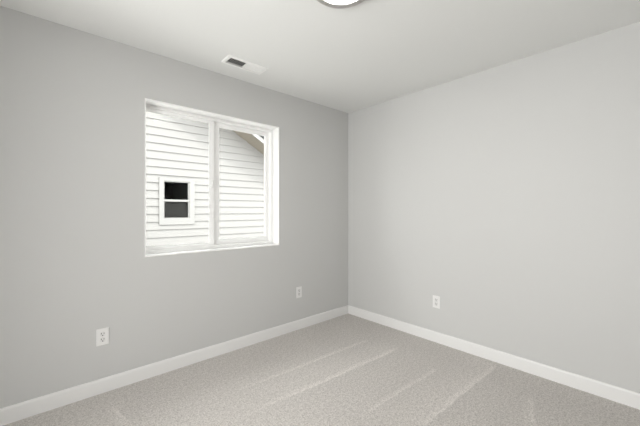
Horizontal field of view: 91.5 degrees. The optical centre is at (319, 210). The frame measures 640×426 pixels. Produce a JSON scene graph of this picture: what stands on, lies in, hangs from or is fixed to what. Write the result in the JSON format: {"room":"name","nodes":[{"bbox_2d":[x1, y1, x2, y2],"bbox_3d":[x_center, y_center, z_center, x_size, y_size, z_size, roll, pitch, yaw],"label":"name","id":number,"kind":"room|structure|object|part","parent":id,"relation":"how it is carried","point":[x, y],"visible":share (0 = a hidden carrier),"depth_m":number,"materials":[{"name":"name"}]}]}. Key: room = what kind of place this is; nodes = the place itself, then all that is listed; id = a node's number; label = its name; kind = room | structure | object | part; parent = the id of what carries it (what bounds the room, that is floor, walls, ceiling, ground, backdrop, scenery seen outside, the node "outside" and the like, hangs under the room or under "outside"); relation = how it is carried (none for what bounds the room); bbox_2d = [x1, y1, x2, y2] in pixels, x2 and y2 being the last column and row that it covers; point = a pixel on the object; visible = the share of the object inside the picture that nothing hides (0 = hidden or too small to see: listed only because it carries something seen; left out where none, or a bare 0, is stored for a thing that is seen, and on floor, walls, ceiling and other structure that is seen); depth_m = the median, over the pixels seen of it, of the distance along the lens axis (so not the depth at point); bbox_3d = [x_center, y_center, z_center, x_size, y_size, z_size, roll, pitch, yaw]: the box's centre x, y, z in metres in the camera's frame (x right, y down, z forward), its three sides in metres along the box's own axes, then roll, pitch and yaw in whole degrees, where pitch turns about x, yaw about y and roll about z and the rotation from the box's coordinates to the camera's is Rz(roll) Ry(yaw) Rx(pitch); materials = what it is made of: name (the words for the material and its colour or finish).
{"room":"empty bedroom","nodes":[
{"label":"empty bedroom","id":0,"kind":"room"},
{"bbox_2d":[0,6,347,407],"bbox_3d":[-1.084,0.026,2.620,4.030,2.440,0.160,0,0,-42],"label":"wall","id":1,"kind":"structure","parent":0,"point":[74,264],"depth_m":2.19,"materials":[{"name":"grey paint"}]},
{"bbox_2d":[96,327,108,346],"bbox_3d":[-1.492,0.863,2.138,0.073,0.115,0.008,0,0,-42],"label":"wall outlet","id":2,"kind":"object","parent":1,"relation":"attached to","point":[102,335],"visible":1,"depth_m":2.13,"materials":[{"name":"white plastic"}]},
{"bbox_2d":[0,305,347,425],"bbox_3d":[-1.026,1.197,2.556,3.710,0.098,0.013,0,0,-42],"label":"baseboard","id":3,"kind":"structure","parent":1,"relation":"attached to","point":[22,410],"depth_m":2.30,"materials":[{"name":"white paint"}]},
{"bbox_2d":[145,98,278,256],"bbox_3d":[-0.917,-0.248,2.787,1.206,1.183,0.188,0,0,-42],"label":"window","id":4,"kind":"structure","parent":1,"relation":"in","point":[270,133],"depth_m":2.83,"materials":[{"name":"white paint"}]},
{"bbox_3d":[-1.168,-0.248,2.609,0.574,1.127,0.024,0,0,-42],"label":"sliding sash","id":5,"kind":"part","parent":4,"relation":"part of","materials":[{"name":"glass"}]},
{"bbox_3d":[-0.766,-0.248,3.016,0.612,1.125,0.032,0,0,-42],"label":"fixed sash","id":6,"kind":"part","parent":4,"relation":"part of","materials":[{"name":"glass"}]},
{"bbox_2d":[296,286,301,297],"bbox_3d":[-0.222,0.858,3.288,0.073,0.115,0.007,0,0,-42],"label":"wall outlet","id":7,"kind":"object","parent":1,"relation":"attached to","point":[298,289],"visible":1,"depth_m":3.29,"materials":[{"name":"white plastic"}]},
{"bbox_2d":[0,0,639,112],"bbox_3d":[0.107,-1.319,1.304,4.030,0.250,3.710,0,0,-42],"label":"ceiling","id":8,"kind":"structure","parent":0,"point":[368,53],"depth_m":2.08,"materials":[{"name":"white paint"}]},
{"bbox_2d":[221,55,267,74],"bbox_3d":[-0.611,-1.289,2.546,0.352,0.210,0.142,0,0,-42],"label":"ceiling vent","id":9,"kind":"object","parent":8,"relation":"in","point":[245,65],"visible":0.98,"depth_m":2.55,"materials":[{"name":"white metal"}]},
{"bbox_2d":[317,0,364,8],"bbox_3d":[0.114,-1.174,1.617,0.324,0.040,0.324,0,0,-42],"label":"ceiling light","id":10,"kind":"object","parent":8,"relation":"attached to","point":[339,4],"visible":1,"depth_m":1.74,"materials":[{"name":"silver metal"}]},
{"bbox_2d":[328,0,352,2],"bbox_3d":[0.114,-1.166,1.617,0.251,0.020,0.251,0,0,-42],"label":"diffuser","id":11,"kind":"object","parent":10,"relation":"attached to","point":[329,1],"depth_m":1.72,"materials":[{"name":"white"}]},
{"bbox_2d":[3,314,639,425],"bbox_3d":[0.107,1.306,1.304,4.030,0.120,3.710,0,0,-42],"label":"floor","id":12,"kind":"structure","parent":0,"point":[347,369],"depth_m":2.16,"materials":[{"name":"carpet"}]},
{"bbox_2d":[348,22,639,392],"bbox_3d":[1.595,0.026,2.544,0.160,2.440,3.550,0,0,-42],"label":"wall","id":13,"kind":"structure","parent":0,"point":[508,194],"depth_m":2.46,"materials":[{"name":"grey paint"}]},
{"bbox_2d":[433,295,439,308],"bbox_3d":[1.105,0.864,2.961,0.007,0.115,0.073,0,0,-42],"label":"wall outlet","id":14,"kind":"object","parent":13,"relation":"attached to","point":[436,299],"visible":1,"depth_m":2.96,"materials":[{"name":"white plastic"}]},
{"bbox_2d":[348,305,639,409],"bbox_3d":[1.482,1.197,2.540,0.013,0.098,3.377,0,0,-42],"label":"baseboard","id":15,"kind":"structure","parent":13,"relation":"attached to","point":[630,398],"depth_m":2.46,"materials":[{"name":"white paint"}]},
{"label":"outside","id":16,"kind":"structure","parent":0,"visible":0},
{"bbox_3d":[-6.830,1.796,10.523,32.000,0.200,19.230,0,0,-42],"label":"ground","id":17,"kind":"structure","parent":16,"visible":0},
{"bbox_2d":[146,111,263,253],"bbox_3d":[-5.765,-1.074,6.665,10.400,5.540,4.880,0,0,-42],"label":"neighbouring house","id":18,"kind":"structure","parent":17,"relation":"on","point":[177,149],"depth_m":6.96,"materials":[{"name":"white"}]},
{"bbox_3d":[-3.077,-0.222,6.663,0.487,0.043,0.060,0,0,-42],"label":"meeting rail","id":19,"kind":"part","parent":18,"relation":"part of","materials":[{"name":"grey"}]},
{"bbox_3d":[-3.052,-0.205,6.658,0.721,0.986,0.056,0,0,-42],"label":"window trim","id":20,"kind":"part","parent":18,"relation":"part of","materials":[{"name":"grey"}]},
{"bbox_3d":[-3.075,-0.232,6.666,0.533,0.801,0.070,0,0,-42],"label":"window sash","id":21,"kind":"part","parent":18,"relation":"part of","materials":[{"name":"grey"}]}
]}

